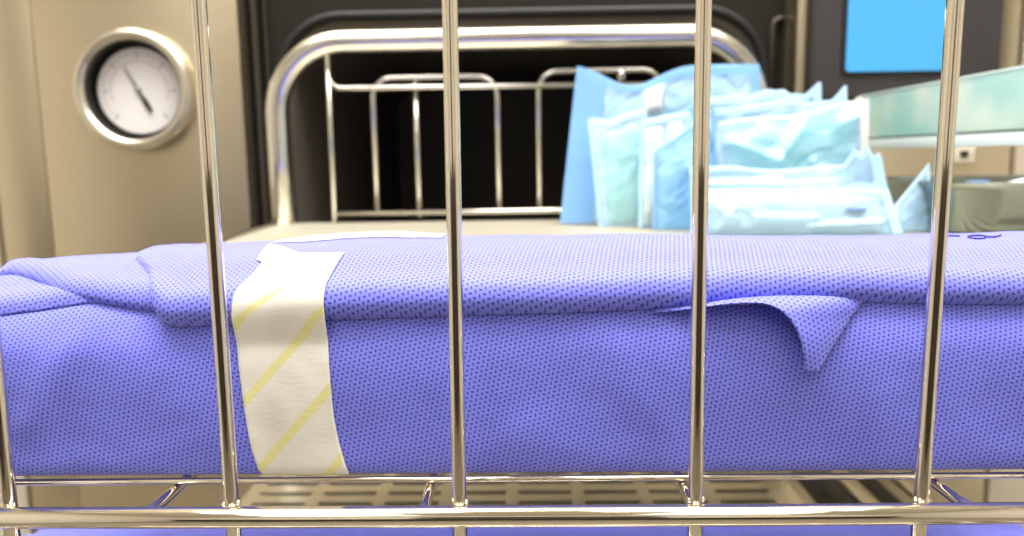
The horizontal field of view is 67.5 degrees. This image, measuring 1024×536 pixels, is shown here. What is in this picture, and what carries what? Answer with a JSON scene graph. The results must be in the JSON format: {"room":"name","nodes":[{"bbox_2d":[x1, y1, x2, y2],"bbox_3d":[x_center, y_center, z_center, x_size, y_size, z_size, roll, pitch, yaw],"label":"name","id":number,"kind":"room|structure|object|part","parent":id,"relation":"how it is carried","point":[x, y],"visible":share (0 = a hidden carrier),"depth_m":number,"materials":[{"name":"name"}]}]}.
{"room":"hospital sterilization room","nodes":[
{"label":"hospital sterilization room","id":0,"kind":"room"},
{"bbox_2d":[0,0,1023,535],"bbox_3d":[0.009,-0.299,0.674,4.600,2.600,0.040,-1,8,1],"label":"wall","id":1,"kind":"structure","parent":0,"point":[995,490],"depth_m":0.72,"materials":[{"name":"beige paint"}]},
{"bbox_3d":[0.006,1.188,-0.425,4.600,0.030,4.020,-1,8,1],"label":"floor","id":2,"kind":"structure","parent":0,"visible":0},
{"bbox_2d":[0,0,1020,530],"bbox_3d":[-0.006,0.009,0.989,0.950,1.895,0.626,-1,8,1],"label":"steam sterilizer","id":3,"kind":"object","parent":2,"relation":"on","point":[100,148],"visible":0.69,"depth_m":0.68,"materials":[{"name":"silver metal"}]},
{"bbox_3d":[-0.435,0.054,0.723,0.045,1.892,0.040,-1,8,1],"label":"edge panel","id":4,"kind":"part","parent":3,"relation":"part of","materials":[{"name":"silver metal"}]},
{"bbox_3d":[-0.322,0.052,0.721,0.180,1.892,0.040,-1,8,1],"label":"panel","id":5,"kind":"part","parent":3,"relation":"part of","materials":[{"name":"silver metal"}]},
{"bbox_3d":[0.019,0.507,0.780,0.490,0.964,0.040,-1,8,1],"label":"panel","id":6,"kind":"part","parent":3,"relation":"part of","materials":[{"name":"silver metal"}]},
{"bbox_3d":[0.352,0.416,0.761,0.178,1.140,0.040,-1,8,1],"label":"panel","id":7,"kind":"part","parent":3,"relation":"part of","materials":[{"name":"silver metal"}]},
{"bbox_3d":[0.329,-0.441,0.622,0.157,0.594,0.031,-1,8,1],"label":"control panel","id":8,"kind":"part","parent":3,"relation":"part of","materials":[{"name":"grey"}]},
{"bbox_3d":[0.393,-0.098,0.665,0.017,0.015,0.004,-1,8,1],"label":"latch plate","id":9,"kind":"part","parent":3,"relation":"part of","materials":[{"name":"beige metal"}]},
{"bbox_3d":[0.417,-0.521,0.625,0.019,0.751,0.040,-1,8,1],"label":"edge panel","id":10,"kind":"part","parent":3,"relation":"part of","materials":[{"name":"silver metal"}]},
{"bbox_2d":[202,23,1023,505],"bbox_3d":[0.123,0.438,0.461,0.642,1.198,0.476,-1,8,1],"label":"trolley","id":11,"kind":"object","parent":2,"relation":"on","point":[725,46],"depth_m":0.57,"materials":[{"name":"silver metal"}]},
{"bbox_2d":[0,0,1023,535],"bbox_3d":[0.009,-0.020,0.291,0.421,0.174,0.238,-1,8,1],"label":"wire rack","id":12,"kind":"object","parent":11,"relation":"on","point":[920,513],"visible":0.68,"depth_m":0.18,"materials":[{"name":"silver metal"}]},
{"bbox_2d":[0,231,1023,475],"bbox_3d":[0.006,0.016,0.271,0.393,0.063,0.145,-1,8,1],"label":"pack","id":13,"kind":"object","parent":12,"relation":"in","point":[577,347],"visible":0.94,"depth_m":0.21,"materials":[{"name":"blue fabric"}]},
{"bbox_3d":[0.008,0.057,0.208,0.416,0.002,0.002,-1,8,1],"label":"floor rod","id":14,"kind":"part","parent":12,"relation":"part of","materials":[{"name":"silver metal"}]},
{"bbox_2d":[24,524,1023,535],"bbox_3d":[0.005,0.162,0.324,0.496,0.064,0.142,-1,8,1],"label":"pack","id":15,"kind":"object","parent":11,"relation":"on","point":[978,529],"visible":0.84,"depth_m":0.37},
{"bbox_2d":[263,472,902,505],"bbox_3d":[0.049,0.207,0.419,0.491,0.002,0.456,-1,8,1],"label":"drip tray","id":16,"kind":"object","parent":11,"relation":"on","point":[821,491],"depth_m":0.61,"materials":[{"name":"silver metal"}]},
{"bbox_2d":[588,109,646,226],"bbox_3d":[0.074,-0.069,0.531,0.043,0.081,0.011,-1,8,1],"label":"pouch","id":17,"kind":"object","parent":11,"relation":"on","point":[615,144],"visible":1,"depth_m":0.53,"materials":[{"name":"plastic"}]},
{"bbox_2d":[560,64,759,223],"bbox_3d":[0.108,-0.088,0.549,0.148,0.113,0.011,-1,8,1],"label":"pouch","id":18,"kind":"object","parent":11,"relation":"on","point":[596,95],"visible":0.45,"depth_m":0.55,"materials":[{"name":"blue plastic"}]},
{"bbox_2d":[638,111,690,227],"bbox_3d":[0.106,-0.066,0.516,0.041,0.078,0.013,-1,8,1],"label":"pouch","id":19,"kind":"object","parent":11,"relation":"on","point":[655,132],"visible":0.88,"depth_m":0.52,"materials":[{"name":"plastic"}]},
{"bbox_3d":[0.096,-0.063,0.518,0.015,0.067,0.008,-1,8,1],"label":"plastic blade","id":20,"kind":"part","parent":19,"relation":"part of","materials":[{"name":"white"}]},
{"bbox_3d":[0.112,-0.065,0.517,0.014,0.071,0.007,-1,8,1],"label":"plastic blade","id":21,"kind":"part","parent":19,"relation":"part of","materials":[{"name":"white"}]},
{"bbox_2d":[653,107,714,229],"bbox_3d":[0.113,-0.065,0.498,0.041,0.080,0.016,-1,8,1],"label":"pouch","id":22,"kind":"object","parent":11,"relation":"on","point":[673,160],"visible":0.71,"depth_m":0.50,"materials":[{"name":"blue plastic"}]},
{"bbox_2d":[710,82,821,109],"bbox_3d":[0.173,-0.080,0.534,0.092,0.098,0.010,-1,8,1],"label":"pouch","id":23,"kind":"object","parent":11,"relation":"on","point":[731,101],"visible":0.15,"depth_m":0.53,"materials":[{"name":"plastic"}]},
{"bbox_2d":[715,85,846,166],"bbox_3d":[0.181,-0.076,0.520,0.101,0.094,0.009,-1,8,1],"label":"pouch","id":24,"kind":"object","parent":11,"relation":"on","point":[786,106],"visible":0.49,"depth_m":0.52,"materials":[{"name":"plastic"}]},
{"bbox_2d":[690,146,887,214],"bbox_3d":[0.179,-0.050,0.482,0.132,0.053,0.012,-1,8,1],"label":"pouch","id":25,"kind":"object","parent":11,"relation":"on","point":[864,170],"visible":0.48,"depth_m":0.48,"materials":[{"name":"plastic"}]},
{"bbox_2d":[719,98,868,169],"bbox_3d":[0.186,-0.068,0.499,0.098,0.084,0.021,-1,8,1],"label":"pouch","id":26,"kind":"object","parent":11,"relation":"on","point":[828,135],"visible":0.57,"depth_m":0.50,"materials":[{"name":"plastic"}]},
{"bbox_2d":[690,189,902,234],"bbox_3d":[0.171,-0.034,0.458,0.127,0.028,0.015,-1,8,1],"label":"pouch","id":27,"kind":"object","parent":11,"relation":"on","point":[730,211],"visible":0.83,"depth_m":0.46,"materials":[{"name":"plastic"}]},
{"bbox_3d":[0.205,0.182,0.413,0.008,0.005,0.452,-1,8,1],"label":"deck rail","id":28,"kind":"part","parent":11,"relation":"part of","materials":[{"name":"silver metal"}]},
{"bbox_3d":[0.247,0.182,0.412,0.012,0.005,0.452,-1,8,1],"label":"deck rail","id":29,"kind":"part","parent":11,"relation":"part of","materials":[{"name":"silver metal"}]},
{"bbox_3d":[0.287,0.181,0.411,0.010,0.005,0.452,-1,8,1],"label":"deck rail","id":30,"kind":"part","parent":11,"relation":"part of","materials":[{"name":"silver metal"}]},
{"bbox_2d":[894,163,930,230],"bbox_3d":[0.248,-0.044,0.472,0.025,0.042,0.008,-1,8,1],"label":"pouch","id":31,"kind":"object","parent":11,"relation":"on","point":[910,208],"visible":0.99,"depth_m":0.47,"materials":[{"name":"plastic"}]},
{"bbox_3d":[0.300,-0.068,0.457,0.073,0.092,0.285,-1,8,1],"label":"glass guard","id":32,"kind":"part","parent":11,"relation":"part of","materials":[{"name":"teal glass"}]},
{"bbox_3d":[0.268,-0.076,0.455,0.006,0.007,0.282,-1,8,1],"label":"rail","id":33,"kind":"part","parent":11,"relation":"part of","materials":[{"name":"white plastic"}]},
{"bbox_2d":[886,175,1023,232],"bbox_3d":[0.340,-0.042,0.491,0.179,0.031,0.132,-1,8,1],"label":"basin","id":34,"kind":"object","parent":11,"relation":"on","point":[995,205],"visible":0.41,"depth_m":0.44,"materials":[{"name":"grey"}]}
]}

